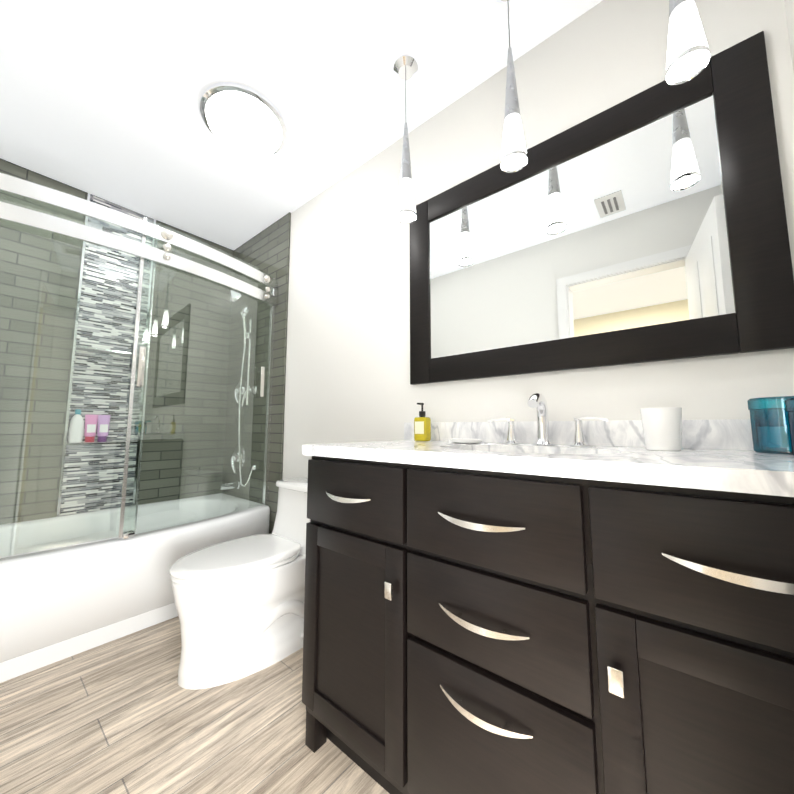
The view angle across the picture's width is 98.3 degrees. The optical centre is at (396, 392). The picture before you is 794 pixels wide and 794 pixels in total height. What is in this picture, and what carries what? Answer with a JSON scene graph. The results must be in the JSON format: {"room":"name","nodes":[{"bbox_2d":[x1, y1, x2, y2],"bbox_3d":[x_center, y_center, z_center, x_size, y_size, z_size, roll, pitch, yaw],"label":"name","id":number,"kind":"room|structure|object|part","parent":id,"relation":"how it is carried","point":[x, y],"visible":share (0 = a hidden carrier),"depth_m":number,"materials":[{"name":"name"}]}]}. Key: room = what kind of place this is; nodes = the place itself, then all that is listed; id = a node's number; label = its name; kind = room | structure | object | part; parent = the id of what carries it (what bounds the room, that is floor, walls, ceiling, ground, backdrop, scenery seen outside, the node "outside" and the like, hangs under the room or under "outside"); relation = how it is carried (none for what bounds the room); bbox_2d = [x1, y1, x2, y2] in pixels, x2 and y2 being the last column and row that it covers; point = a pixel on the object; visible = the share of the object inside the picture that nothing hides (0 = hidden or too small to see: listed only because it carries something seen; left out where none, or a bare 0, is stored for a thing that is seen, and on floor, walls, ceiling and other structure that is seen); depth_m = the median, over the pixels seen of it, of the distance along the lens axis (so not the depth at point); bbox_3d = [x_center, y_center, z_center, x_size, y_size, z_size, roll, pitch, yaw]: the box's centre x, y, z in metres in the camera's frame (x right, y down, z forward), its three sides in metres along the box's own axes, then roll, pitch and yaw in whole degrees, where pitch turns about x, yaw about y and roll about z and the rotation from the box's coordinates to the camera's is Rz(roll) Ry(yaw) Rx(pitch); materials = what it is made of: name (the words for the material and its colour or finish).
{"room":"bathroom","nodes":[
{"label":"bathroom","id":0,"kind":"room"},
{"bbox_2d":[66,441,136,443],"bbox_3d":[-1.860,0.316,2.166,0.089,0.004,0.344,-5,-7,39],"label":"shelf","id":1,"kind":"structure","parent":0,"point":[102,442],"depth_m":2.12,"materials":[{"name":"white"}]},
{"bbox_2d":[97,415,110,441],"bbox_3d":[-1.860,0.229,2.173,0.046,0.170,0.062,-5,-7,39],"label":"bottle","id":2,"kind":"object","parent":1,"relation":"on","point":[103,437],"depth_m":2.16,"materials":[{"name":"purple plastic"}]},
{"bbox_2d":[67,350,138,442],"bbox_3d":[-1.944,0.036,2.264,0.130,0.580,0.352,-5,-7,39],"label":"wall","id":3,"kind":"structure","parent":0,"point":[88,385],"depth_m":2.23,"materials":[{"name":"tile"}]},
{"bbox_2d":[76,347,138,357],"bbox_3d":[-1.860,-0.257,2.223,0.089,0.004,0.344,-5,-7,39],"label":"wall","id":4,"kind":"structure","parent":0,"point":[100,351],"depth_m":2.19,"materials":[{"name":"grey tile"}]},
{"bbox_2d":[0,158,233,524],"bbox_3d":[-1.958,-0.022,2.182,0.220,2.440,1.644,-5,-7,39],"label":"wall","id":5,"kind":"structure","parent":0,"point":[12,169],"depth_m":2.14,"materials":[{"name":"tile"}]},
{"bbox_2d":[56,193,89,516],"bbox_3d":[-1.934,-0.271,2.057,0.006,1.970,0.012,-5,-7,39],"label":"trim","id":6,"kind":"structure","parent":5,"relation":"attached to","point":[71,377],"depth_m":2.04,"materials":[{"name":"silver metal"}]},
{"bbox_2d":[68,409,83,442],"bbox_3d":[-1.940,0.204,2.079,0.041,0.200,0.068,-5,-7,39],"label":"bottle","id":7,"kind":"object","parent":5,"relation":"on","point":[78,437],"depth_m":2.07,"materials":[{"name":"white plastic"}]},
{"bbox_2d":[84,415,97,441],"bbox_3d":[-1.898,0.224,2.127,0.046,0.170,0.062,-5,-7,39],"label":"bottle","id":8,"kind":"object","parent":5,"relation":"on","point":[89,430],"depth_m":2.12,"materials":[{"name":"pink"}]},
{"bbox_2d":[66,442,135,444],"bbox_3d":[-1.823,0.318,2.135,0.005,0.010,0.339,-5,-7,39],"label":"trim","id":9,"kind":"structure","parent":5,"relation":"attached to","point":[97,443],"depth_m":2.10,"materials":[{"name":"silver metal"}]},
{"bbox_2d":[76,345,137,353],"bbox_3d":[-1.823,-0.265,2.193,0.005,0.010,0.339,-5,-7,39],"label":"trim","id":10,"kind":"structure","parent":5,"relation":"attached to","point":[105,349],"depth_m":2.17,"materials":[{"name":"silver metal"}]},
{"bbox_2d":[134,387,140,440],"bbox_3d":[-1.749,0.043,2.328,0.089,0.580,0.004,-5,-7,39],"label":"niche","id":11,"kind":"object","parent":5,"relation":"on","point":[137,414],"depth_m":2.32,"materials":[{"name":"tile"}]},
{"bbox_2d":[132,219,155,505],"bbox_3d":[-1.711,-0.243,2.328,0.006,1.970,0.012,-5,-7,39],"label":"trim","id":12,"kind":"structure","parent":5,"relation":"attached to","point":[141,401],"depth_m":2.30,"materials":[{"name":"silver metal"}]},
{"bbox_2d":[0,616,388,793],"bbox_3d":[-1.599,0.897,-1.159,4.880,0.060,6.420,-5,-7,39],"label":"floor","id":13,"kind":"structure","parent":0,"point":[127,714],"depth_m":1.11,"materials":[{"name":"brown wood"}]},
{"bbox_2d":[0,493,269,682],"bbox_3d":[-1.514,0.928,1.789,0.838,0.470,1.508,-5,-7,39],"label":"bathtub","id":14,"kind":"object","parent":13,"relation":"on","point":[58,603],"visible":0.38,"depth_m":1.55,"materials":[{"name":"white ceramic"}]},
{"bbox_2d":[0,173,277,556],"bbox_3d":[-1.271,-0.092,1.693,0.200,1.538,1.506,-5,-7,39],"label":"shower door","id":15,"kind":"structure","parent":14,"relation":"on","point":[11,213],"depth_m":1.63,"materials":[{"name":"clear glass"}]},
{"bbox_2d":[169,477,309,689],"bbox_3d":[-0.629,0.796,1.587,0.414,0.693,0.737,-5,-7,39],"label":"toilet","id":16,"kind":"object","parent":13,"relation":"on","point":[239,603],"visible":0.69,"depth_m":1.40,"materials":[{"name":"white ceramic"}]},
{"bbox_2d":[302,417,793,793],"bbox_3d":[0.341,0.569,0.909,1.249,1.009,0.583,-5,-7,39],"label":"bathroom vanity","id":17,"kind":"object","parent":13,"relation":"on","point":[609,609],"depth_m":0.65,"materials":[{"name":"brown wood"}]},
{"bbox_2d":[414,403,430,440],"bbox_3d":[0.101,0.122,1.416,0.062,0.158,0.055,-5,-7,39],"label":"soap bottle","id":18,"kind":"object","parent":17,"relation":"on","point":[422,427],"visible":1,"depth_m":1.40,"materials":[{"name":"yellow plastic"}]},
{"bbox_2d":[449,438,482,443],"bbox_3d":[0.250,0.177,1.244,0.129,0.015,0.086,-5,-7,39],"label":"soap dish","id":19,"kind":"object","parent":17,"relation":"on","point":[464,440],"visible":1,"depth_m":1.21,"materials":[{"name":"white ceramic"}]},
{"bbox_3d":[0.373,0.135,1.198,0.106,0.088,0.052,-5,-7,39],"label":"faucet handle","id":20,"kind":"part","parent":17,"relation":"part of","materials":[{"name":"silver metal"}]},
{"bbox_2d":[527,393,553,444],"bbox_3d":[0.452,0.086,1.091,0.060,0.166,0.132,-5,-7,39],"label":"faucet","id":21,"kind":"object","parent":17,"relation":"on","point":[538,401],"visible":1,"depth_m":1.10,"materials":[{"name":"silver metal"}]},
{"bbox_3d":[0.577,0.118,1.032,0.106,0.088,0.052,-5,-7,39],"label":"faucet handle","id":22,"kind":"part","parent":17,"relation":"part of","materials":[{"name":"silver metal"}]},
{"bbox_2d":[640,407,681,450],"bbox_3d":[0.678,0.094,0.879,0.086,0.106,0.086,-5,-7,39],"label":"cup","id":23,"kind":"object","parent":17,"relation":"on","point":[662,428],"visible":1,"depth_m":0.85,"materials":[{"name":"white ceramic"}]},
{"bbox_2d":[747,396,793,453],"bbox_3d":[0.873,0.074,0.772,0.112,0.124,0.112,-5,-7,39],"label":"jar","id":24,"kind":"object","parent":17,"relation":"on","point":[769,424],"visible":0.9,"depth_m":0.76,"materials":[{"name":"teal glass"}]},
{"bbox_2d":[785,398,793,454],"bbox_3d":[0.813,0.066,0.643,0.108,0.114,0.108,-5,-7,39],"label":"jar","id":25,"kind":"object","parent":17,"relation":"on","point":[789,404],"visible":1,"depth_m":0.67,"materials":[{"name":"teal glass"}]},
{"bbox_2d":[0,0,602,249],"bbox_3d":[-1.599,-1.600,-0.907,4.880,0.080,6.420,-5,-7,39],"label":"ceiling","id":26,"kind":"structure","parent":0,"point":[100,98],"depth_m":1.47,"materials":[{"name":"white paint"}]},
{"bbox_2d":[200,81,286,156],"bbox_3d":[-0.727,-1.261,1.644,0.380,0.082,0.380,-5,-7,39],"label":"ceiling light","id":27,"kind":"object","parent":26,"relation":"attached to","point":[243,119],"visible":0.98,"depth_m":1.57,"materials":[{"name":"white glass"}]},
{"bbox_2d":[394,55,417,223],"bbox_3d":[0.036,-1.003,1.371,0.100,0.650,0.100,-5,-7,39],"label":"pendant light","id":28,"kind":"object","parent":26,"relation":"hanging from","point":[405,68],"visible":1,"depth_m":1.35,"materials":[{"name":"white glass"}]},
{"bbox_2d":[495,0,527,172],"bbox_3d":[0.366,-1.035,1.107,0.100,0.640,0.100,-5,-7,39],"label":"pendant light","id":29,"kind":"object","parent":26,"relation":"hanging from","point":[514,157],"visible":1,"depth_m":1.07,"materials":[{"name":"white glass"}]},
{"bbox_2d":[665,0,710,84],"bbox_3d":[0.681,-1.070,0.836,0.100,0.624,0.100,-5,-7,39],"label":"pendant light","id":30,"kind":"object","parent":26,"relation":"hanging from","point":[688,54],"visible":1,"depth_m":0.80,"materials":[{"name":"white glass"}]},
{"bbox_2d":[282,0,793,478],"bbox_3d":[-0.170,-0.055,1.855,3.400,2.440,0.120,-5,-7,39],"label":"wall","id":31,"kind":"structure","parent":0,"point":[348,357],"depth_m":1.44,"materials":[{"name":"white paint"}]},
{"bbox_2d":[222,213,288,533],"bbox_3d":[-1.046,0.009,2.487,0.800,2.440,0.012,-5,-7,39],"label":"tile","id":32,"kind":"structure","parent":31,"relation":"attached to","point":[264,250],"depth_m":2.44,"materials":[{"name":"grey tile"}]},
{"bbox_2d":[219,289,257,489],"bbox_3d":[-1.150,-0.052,2.462,0.333,1.497,0.168,-5,-7,39],"label":"shower fixture","id":33,"kind":"object","parent":32,"relation":"attached to","point":[246,397],"depth_m":2.43,"materials":[{"name":"silver metal"}]},
{"bbox_2d":[280,212,290,479],"bbox_3d":[-0.734,-0.017,2.231,0.008,2.440,0.014,-5,-7,39],"label":"trim","id":34,"kind":"structure","parent":31,"relation":"attached to","point":[285,352],"depth_m":2.25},
{"bbox_2d":[410,31,793,384],"bbox_3d":[0.518,-0.492,1.236,1.170,0.845,0.024,-5,-7,39],"label":"mirror","id":35,"kind":"object","parent":31,"relation":"attached to","point":[648,225],"visible":0.9,"depth_m":1.07,"materials":[{"name":"brown wood"}]},
{"bbox_2d":[784,0,793,72],"bbox_3d":[0.537,-0.228,0.141,0.120,2.440,1.644,-5,-7,39],"label":"wall","id":36,"kind":"structure","parent":0,"point":[789,7],"depth_m":0.87,"materials":[{"name":"white paint"}]}
]}

